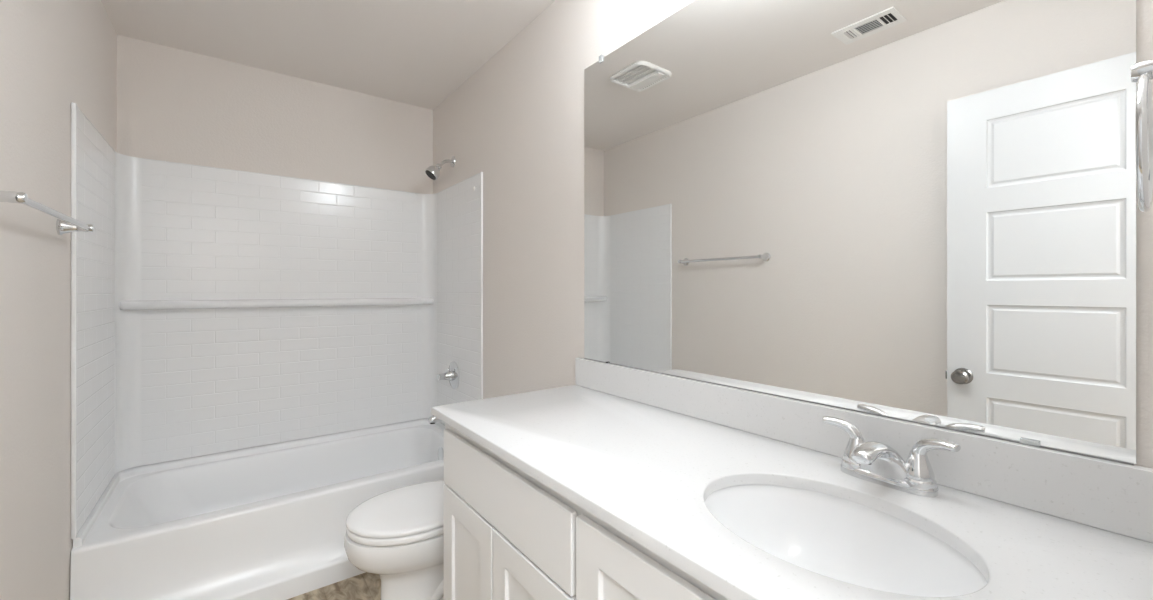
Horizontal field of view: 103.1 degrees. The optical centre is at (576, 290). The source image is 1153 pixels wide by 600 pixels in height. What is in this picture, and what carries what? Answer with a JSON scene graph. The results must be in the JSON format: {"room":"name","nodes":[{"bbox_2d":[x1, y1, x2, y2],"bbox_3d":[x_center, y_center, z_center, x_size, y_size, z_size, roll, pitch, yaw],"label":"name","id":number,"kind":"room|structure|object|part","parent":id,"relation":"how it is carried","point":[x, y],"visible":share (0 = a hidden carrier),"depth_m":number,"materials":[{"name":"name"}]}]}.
{"room":"bathroom","nodes":[
{"label":"bathroom","id":0,"kind":"room"},
{"bbox_2d":[0,0,116,599],"bbox_3d":[-1.290,0.015,0.897,0.112,2.448,3.084,0,0,-37],"label":"wall","id":1,"kind":"structure","parent":0,"point":[54,54],"depth_m":1.30,"materials":[{"name":"white paint"}]},
{"bbox_2d":[0,190,94,234],"bbox_3d":[-1.414,-0.201,1.220,0.078,0.054,0.664,0,0,-37],"label":"towel bar","id":2,"kind":"object","parent":1,"relation":"attached to","point":[64,223],"visible":1,"depth_m":1.18,"materials":[{"name":"silver metal"}]},
{"bbox_3d":[-1.231,-0.201,0.976,0.078,0.054,0.054,0,0,-37],"label":"wall post","id":3,"kind":"part","parent":2,"relation":"part of","materials":[{"name":"silver metal"}]},
{"bbox_3d":[-1.597,-0.201,1.464,0.078,0.054,0.054,0,0,-37],"label":"wall post","id":4,"kind":"part","parent":2,"relation":"part of","materials":[{"name":"silver metal"}]},
{"bbox_2d":[117,35,432,193],"bbox_3d":[-1.602,0.015,2.653,1.724,2.448,0.100,0,0,-37],"label":"wall","id":5,"kind":"structure","parent":0,"point":[174,105],"depth_m":2.50,"materials":[{"name":"white paint"}]},
{"bbox_2d":[71,102,482,538],"bbox_3d":[-1.335,0.103,2.308,1.509,1.476,0.770,0,0,-37],"label":"tub surround","id":6,"kind":"object","parent":5,"relation":"attached to","point":[214,310],"visible":0.94,"depth_m":2.44,"materials":[{"name":"white plastic"}]},
{"bbox_3d":[-1.909,0.103,1.821,0.007,1.476,0.658,0,0,-37],"label":"wall panel","id":7,"kind":"part","parent":6,"relation":"part of","materials":[{"name":"white plastic"}]},
{"bbox_3d":[-1.536,0.103,2.576,1.509,1.476,0.100,0,0,-37],"label":"wall panel","id":8,"kind":"part","parent":6,"relation":"part of","materials":[{"name":"white plastic"}]},
{"bbox_2d":[428,415,441,423],"bbox_3d":[-0.802,0.743,2.700,0.146,0.068,0.058,0,0,-37],"label":"tub spout","id":9,"kind":"object","parent":6,"relation":"attached to","point":[432,419],"visible":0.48,"depth_m":2.66,"materials":[{"name":"silver metal"}]},
{"bbox_2d":[437,361,459,388],"bbox_3d":[-0.777,0.511,2.725,0.102,0.168,0.168,0,0,-37],"label":"shower valve","id":10,"kind":"object","parent":6,"relation":"attached to","point":[452,375],"visible":1,"depth_m":2.72,"materials":[{"name":"silver metal"}]},
{"bbox_3d":[-0.781,0.504,2.722,0.091,0.074,0.060,0,0,-37],"label":"valve handle","id":11,"kind":"part","parent":10,"relation":"part of","materials":[{"name":"silver metal"}]},
{"bbox_3d":[-0.708,0.103,2.724,0.007,1.476,0.658,0,0,-37],"label":"wall panel","id":12,"kind":"part","parent":6,"relation":"part of","materials":[{"name":"white plastic"}]},
{"bbox_2d":[101,0,554,109],"bbox_3d":[-0.646,-1.239,1.381,1.724,0.060,3.284,0,0,-37],"label":"ceiling","id":13,"kind":"structure","parent":0,"point":[418,53],"depth_m":2.16,"materials":[{"name":"white paint"}]},
{"bbox_2d":[287,572,380,599],"bbox_3d":[-0.030,1.269,1.062,2.324,0.060,4.534,0,0,-37],"label":"floor","id":14,"kind":"structure","parent":0,"point":[364,586],"depth_m":1.89,"materials":[{"name":"brown stone"}]},
{"bbox_2d":[70,418,444,599],"bbox_3d":[-1.306,1.042,2.268,1.507,0.394,0.866,0,0,-37],"label":"bathtub","id":15,"kind":"object","parent":14,"relation":"on","point":[264,522],"visible":0.66,"depth_m":1.94,"materials":[{"name":"white plastic"}]},
{"bbox_3d":[-0.800,0.967,2.702,0.021,0.081,0.080,0,0,-37],"label":"overflow plate","id":16,"kind":"part","parent":15,"relation":"part of","materials":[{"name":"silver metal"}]},
{"bbox_2d":[344,480,444,599],"bbox_3d":[-0.500,0.888,1.810,0.755,0.702,0.400,0,0,-37],"label":"toilet","id":17,"kind":"object","parent":14,"relation":"on","point":[397,535],"visible":0.38,"depth_m":1.60,"materials":[{"name":"white ceramic"}]},
{"bbox_3d":[-0.543,1.049,1.777,0.646,0.380,0.372,0,0,-37],"label":"bowl","id":18,"kind":"part","parent":17,"relation":"part of","materials":[{"name":"white ceramic"}]},
{"bbox_3d":[-0.606,0.844,1.730,0.475,0.029,0.378,0,0,-37],"label":"seat","id":19,"kind":"part","parent":17,"relation":"part of","materials":[{"name":"white plastic"}]},
{"bbox_3d":[-0.606,0.816,1.730,0.477,0.028,0.380,0,0,-37],"label":"lid","id":20,"kind":"part","parent":17,"relation":"part of","materials":[{"name":"white plastic"}]},
{"bbox_2d":[444,423,728,599],"bbox_3d":[0.229,0.813,1.016,0.560,0.852,1.441,0,0,-37],"label":"vanity cabinet","id":21,"kind":"object","parent":14,"relation":"on","point":[508,535],"visible":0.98,"depth_m":1.00,"materials":[{"name":"white paint"}]},
{"bbox_3d":[-0.303,0.852,1.270,0.015,0.524,0.322,0,0,-37],"label":"cabinet door","id":22,"kind":"part","parent":21,"relation":"part of","materials":[{"name":"white paint"}]},
{"bbox_3d":[-0.202,0.503,1.136,0.015,0.160,0.658,0,0,-37],"label":"drawer","id":23,"kind":"part","parent":21,"relation":"part of","materials":[{"name":"white paint"}]},
{"bbox_3d":[-0.103,0.852,1.005,0.015,0.524,0.331,0,0,-37],"label":"cabinet door","id":24,"kind":"part","parent":21,"relation":"part of","materials":[{"name":"white paint"}]},
{"bbox_3d":[0.114,0.768,0.716,0.015,0.691,0.364,0,0,-37],"label":"cabinet door","id":25,"kind":"part","parent":21,"relation":"part of","materials":[{"name":"white paint"}]},
{"bbox_2d":[431,385,1152,599],"bbox_3d":[0.217,0.374,1.018,0.578,0.023,1.462,0,0,-37],"label":"countertop","id":26,"kind":"structure","parent":21,"relation":"on","point":[648,472],"depth_m":0.80,"materials":[{"name":"white stone"}]},
{"bbox_2d":[705,484,986,596],"bbox_3d":[0.392,0.470,0.728,0.356,0.166,0.447,0,0,-37],"label":"sink","id":27,"kind":"object","parent":26,"relation":"in","point":[837,538],"visible":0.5,"depth_m":0.83,"materials":[{"name":"white ceramic"}]},
{"bbox_2d":[822,416,960,497],"bbox_3d":[0.581,0.312,0.865,0.169,0.102,0.170,0,0,8],"label":"faucet","id":28,"kind":"object","parent":26,"relation":"on","point":[876,462],"visible":1,"depth_m":0.83,"materials":[{"name":"silver metal"}]},
{"bbox_3d":[0.540,0.282,0.928,0.072,0.042,0.023,0,0,42],"label":"lever","id":29,"kind":"part","parent":28,"relation":"part of","materials":[{"name":"silver metal"}]},
{"bbox_3d":[0.552,0.319,0.843,0.146,0.086,0.092,0,0,-37],"label":"spout","id":30,"kind":"part","parent":28,"relation":"part of","materials":[{"name":"silver metal"}]},
{"bbox_3d":[0.589,0.353,0.871,0.057,0.018,0.158,0,0,-37],"label":"plate","id":31,"kind":"part","parent":28,"relation":"part of","materials":[{"name":"silver metal"}]},
{"bbox_3d":[0.631,0.282,0.808,0.023,0.042,0.072,0,0,-26],"label":"lever","id":32,"kind":"part","parent":28,"relation":"part of","materials":[{"name":"silver metal"}]},
{"bbox_2d":[433,0,1152,468],"bbox_3d":[0.003,0.015,1.869,0.100,2.448,3.084,0,0,-37],"label":"wall","id":33,"kind":"structure","parent":0,"point":[517,121],"depth_m":1.99,"materials":[{"name":"white paint"}]},
{"bbox_2d":[425,156,454,179],"bbox_3d":[-0.818,-0.737,2.738,0.169,0.161,0.083,0,0,-37],"label":"shower","id":34,"kind":"object","parent":33,"relation":"attached to","point":[433,172],"visible":1,"depth_m":2.71,"materials":[{"name":"silver metal"}]},
{"bbox_3d":[-0.792,-0.764,2.758,0.092,0.060,0.021,0,0,-37],"label":"shower arm","id":35,"kind":"part","parent":34,"relation":"part of","materials":[{"name":"silver metal"}]},
{"bbox_2d":[584,0,1135,465],"bbox_3d":[0.429,-0.296,1.209,0.012,1.112,1.329,0,0,-37],"label":"mirror","id":36,"kind":"object","parent":33,"relation":"attached to","point":[923,212],"visible":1,"depth_m":0.95,"materials":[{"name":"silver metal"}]},
{"bbox_2d":[575,358,1152,542],"bbox_3d":[0.442,0.311,1.185,0.020,0.103,1.459,0,0,-37],"label":"backsplash","id":37,"kind":"structure","parent":33,"relation":"attached to","point":[1115,497],"depth_m":0.84,"materials":[{"name":"white stone"}]},
{"bbox_3d":[0.311,0.015,0.109,1.724,2.448,0.100,0,0,-37],"label":"wall","id":38,"kind":"structure","parent":0,"visible":0},
{"bbox_2d":[1130,59,1152,211],"bbox_3d":[0.676,-0.185,0.502,0.156,0.188,0.089,0,0,-37],"label":"towel ring","id":39,"kind":"object","parent":38,"relation":"attached to","point":[1141,73],"visible":1,"depth_m":0.50,"materials":[{"name":"silver metal"}]},
{"bbox_3d":[0.676,-0.253,0.502,0.052,0.052,0.089,0,0,-37],"label":"wall post","id":40,"kind":"part","parent":39,"relation":"part of","materials":[{"name":"silver metal"}]}
]}

